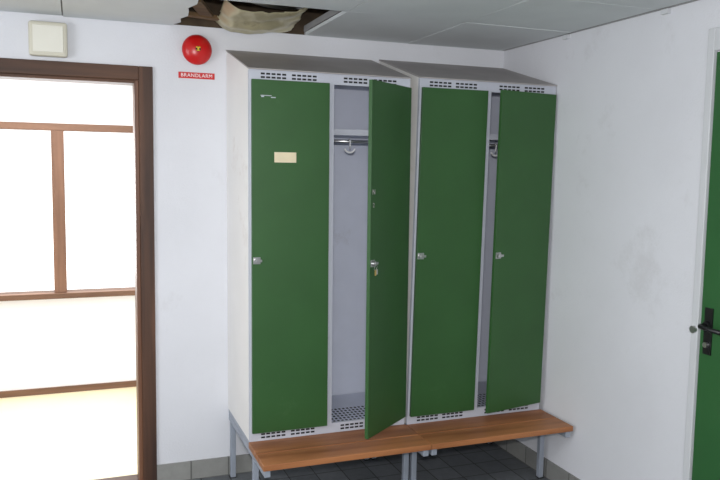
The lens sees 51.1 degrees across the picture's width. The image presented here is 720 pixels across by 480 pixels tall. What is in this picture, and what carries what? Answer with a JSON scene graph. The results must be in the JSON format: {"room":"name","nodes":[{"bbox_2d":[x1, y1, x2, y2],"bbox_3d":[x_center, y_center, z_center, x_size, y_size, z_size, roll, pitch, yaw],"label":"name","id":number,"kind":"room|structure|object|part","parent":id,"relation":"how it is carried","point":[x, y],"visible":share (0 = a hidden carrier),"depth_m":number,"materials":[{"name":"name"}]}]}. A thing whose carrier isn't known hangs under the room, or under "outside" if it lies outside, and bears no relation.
{"room":"changing room","nodes":[
{"label":"changing room","id":0,"kind":"room"},
{"bbox_2d":[0,79,135,390],"bbox_3d":[-2.447,-0.303,5.329,3.500,2.850,0.120,-1,6,-21],"label":"wall","id":1,"kind":"structure","parent":0,"point":[45,343],"depth_m":5.44,"materials":[{"name":"paint"}]},
{"bbox_2d":[0,121,134,300],"bbox_3d":[-2.240,-0.206,5.396,1.630,1.250,0.160,-1,6,-21],"label":"window","id":2,"kind":"structure","parent":1,"relation":"in","point":[60,291],"depth_m":5.38,"materials":[{"name":"brown wood"}]},
{"bbox_2d":[0,380,135,397],"bbox_3d":[-2.445,1.099,5.400,3.500,0.045,0.015,-1,6,-21],"label":"baseboard","id":3,"kind":"structure","parent":1,"relation":"attached to","point":[123,384],"depth_m":5.51,"materials":[{"name":"brown wood"}]},
{"bbox_2d":[187,0,219,20],"bbox_3d":[-0.708,-1.096,3.600,0.281,0.023,0.419,-1,6,-21],"label":"board","id":4,"kind":"object","parent":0,"point":[202,10],"depth_m":3.65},
{"bbox_2d":[0,0,503,464],"bbox_3d":[-1.251,-0.140,3.813,4.657,2.850,0.120,-1,6,-21],"label":"wall","id":5,"kind":"structure","parent":0,"point":[190,115],"depth_m":3.91,"materials":[{"name":"paint"}]},
{"bbox_2d":[28,20,67,57],"bbox_3d":[-1.472,-0.947,3.553,0.170,0.160,0.055,-1,6,-21],"label":"speaker box","id":6,"kind":"object","parent":5,"relation":"attached to","point":[45,39],"visible":1,"depth_m":3.53,"materials":[{"name":"beige plastic"}]},
{"bbox_2d":[0,58,156,479],"bbox_3d":[-1.558,0.213,3.732,1.036,2.153,0.152,-1,6,-21],"label":"door frame","id":7,"kind":"structure","parent":5,"relation":"in","point":[140,78],"depth_m":3.80,"materials":[{"name":"brown wood"}]},
{"bbox_2d":[178,72,214,79],"bbox_3d":[-0.832,-0.837,3.835,0.182,0.031,0.004,-1,6,-21],"label":"sign","id":8,"kind":"object","parent":5,"relation":"attached to","point":[192,75],"depth_m":3.83,"materials":[{"name":"red plastic"}]},
{"bbox_2d":[182,35,211,64],"bbox_3d":[-0.820,-0.960,3.793,0.150,0.150,0.068,-1,6,-21],"label":"fire alarm bell","id":9,"kind":"object","parent":5,"relation":"attached to","point":[196,49],"visible":1,"depth_m":3.77,"materials":[{"name":"red metal"}]},
{"bbox_2d":[157,454,259,479],"bbox_3d":[-0.125,1.212,4.308,2.014,0.100,0.012,-1,6,-21],"label":"baseboard","id":10,"kind":"structure","parent":5,"relation":"attached to","point":[220,466],"depth_m":4.03,"materials":[{"name":"tile"}]},
{"bbox_3d":[-0.458,-1.283,3.492,1.014,0.161,0.831,-1,6,-21],"label":"insulation","id":11,"kind":"object","parent":5,"relation":"attached to","visible":0},
{"bbox_2d":[253,3,302,9],"bbox_3d":[-0.397,-1.206,3.623,0.179,0.182,0.759,5,7,35],"label":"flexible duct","id":12,"kind":"object","parent":11,"relation":"attached to","point":[259,4],"visible":0.26,"depth_m":3.67,"materials":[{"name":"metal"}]},
{"bbox_2d":[0,387,548,479],"bbox_3d":[-0.644,1.512,2.132,4.777,0.100,7.690,-1,6,-21],"label":"floor","id":13,"kind":"structure","parent":0,"point":[81,435],"depth_m":4.38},
{"bbox_2d":[229,410,430,479],"bbox_3d":[-0.191,1.122,3.832,0.813,0.368,0.829,-1,6,-21],"label":"bench","id":14,"kind":"object","parent":13,"relation":"on","point":[267,456],"visible":0.78,"depth_m":3.54,"materials":[{"name":"brown wood"}]},
{"bbox_2d":[226,50,411,441],"bbox_3d":[-0.185,-0.006,3.738,0.813,1.894,0.796,-1,6,-21],"label":"tall cabinet","id":15,"kind":"object","parent":14,"relation":"on","point":[318,147],"visible":1,"depth_m":3.58,"materials":[{"name":"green metal"}]},
{"bbox_3d":[-0.326,0.090,3.540,0.377,1.648,0.018,-1,6,-21],"label":"door","id":16,"kind":"part","parent":15,"relation":"part of","materials":[{"name":"green metal"}]},
{"bbox_2d":[332,129,367,421],"bbox_3d":[-0.241,0.174,3.892,0.784,1.465,0.464,-1,6,-21],"label":"locker interior","id":17,"kind":"object","parent":15,"relation":"attached to","point":[350,189],"depth_m":4.22,"materials":[{"name":"silver metal"}]},
{"bbox_3d":[0.137,0.092,3.590,0.022,1.649,0.389,4,6,31],"label":"door","id":18,"kind":"part","parent":15,"relation":"part of","materials":[{"name":"green metal"}]},
{"bbox_3d":[-0.095,0.978,3.570,0.813,0.028,0.302,-1,6,-21],"label":"seat","id":19,"kind":"part","parent":14,"relation":"part of","materials":[{"name":"brown wood"}]},
{"bbox_2d":[371,409,572,479],"bbox_3d":[0.568,1.106,4.119,0.805,0.368,0.829,-1,6,-21],"label":"bench","id":20,"kind":"object","parent":13,"relation":"on","point":[488,429],"visible":0.56,"depth_m":3.82,"materials":[{"name":"brown wood"}]},
{"bbox_2d":[379,60,556,424],"bbox_3d":[0.564,-0.032,4.098,0.824,1.900,0.652,-1,6,-21],"label":"tall cabinet","id":21,"kind":"object","parent":20,"relation":"on","point":[482,138],"visible":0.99,"depth_m":3.86,"materials":[{"name":"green metal"}]},
{"bbox_3d":[0.451,0.072,3.823,0.392,1.654,0.018,-1,6,-21],"label":"door","id":22,"kind":"part","parent":21,"relation":"part of","materials":[{"name":"green metal"}]},
{"bbox_2d":[477,134,497,405],"bbox_3d":[0.545,0.159,4.179,0.775,1.465,0.464,-1,6,-21],"label":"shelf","id":23,"kind":"object","parent":21,"relation":"attached to","point":[482,385],"depth_m":4.23,"materials":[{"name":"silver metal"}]},
{"bbox_3d":[0.842,0.068,3.931,0.406,1.655,0.023,-3,6,-32],"label":"door","id":24,"kind":"part","parent":21,"relation":"part of","materials":[{"name":"green metal"}]},
{"bbox_3d":[0.665,0.962,3.853,0.805,0.028,0.292,-1,6,-21],"label":"seat","id":25,"kind":"part","parent":20,"relation":"part of","materials":[{"name":"brown wood"}]},
{"bbox_2d":[0,0,690,50],"bbox_3d":[-0.278,-0.829,1.036,4.535,0.052,5.595,-1,6,-21],"label":"ceiling","id":26,"kind":"structure","parent":0,"point":[500,25],"depth_m":3.45,"materials":[{"name":"tile"}]},
{"bbox_2d":[216,0,307,33],"bbox_3d":[-0.501,-1.102,3.752,0.425,0.108,0.295,-1,6,-21],"label":"barrier","id":27,"kind":"object","parent":26,"relation":"attached to","point":[232,19],"visible":0.98,"depth_m":3.74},
{"bbox_2d":[502,0,719,479],"bbox_3d":[1.884,0.086,1.956,0.120,2.850,5.600,-1,6,-21],"label":"wall","id":28,"kind":"structure","parent":0,"point":[630,98],"depth_m":3.51,"materials":[{"name":"paint"}]},
{"bbox_2d":[62,0,698,50],"bbox_3d":[-0.278,-0.821,1.040,4.537,0.028,5.600,-1,6,-21],"label":"trim","id":29,"kind":"structure","parent":28,"relation":"attached to","point":[691,0],"depth_m":3.56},
{"bbox_2d":[493,439,579,479],"bbox_3d":[1.088,1.266,3.935,0.012,0.100,1.553,-1,6,-21],"label":"baseboard","id":30,"kind":"structure","parent":28,"relation":"attached to","point":[551,471],"depth_m":4.24,"materials":[{"name":"tile"}]},
{"bbox_2d":[562,8,670,39],"bbox_3d":[1.184,-1.010,3.545,0.020,0.020,0.740,-1,6,-21],"label":"trim","id":31,"kind":"structure","parent":28,"relation":"attached to","point":[666,11],"depth_m":3.22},
{"bbox_2d":[682,27,719,479],"bbox_3d":[1.560,0.324,2.625,0.020,2.240,1.030,-1,6,-21],"label":"frame","id":32,"kind":"object","parent":28,"relation":"attached to","point":[714,33],"visible":1,"depth_m":3.06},
{"bbox_2d":[689,52,719,479],"bbox_3d":[1.526,0.365,2.635,0.078,2.135,0.990,-1,6,-21],"label":"door","id":33,"kind":"structure","parent":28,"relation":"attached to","point":[706,451],"depth_m":3.02,"materials":[{"name":"green paint"}]},
{"bbox_3d":[1.379,0.370,3.005,0.067,0.190,0.197,-1,6,-21],"label":"handle","id":34,"kind":"part","parent":33,"relation":"part of","materials":[{"name":"black metal"}]}
]}

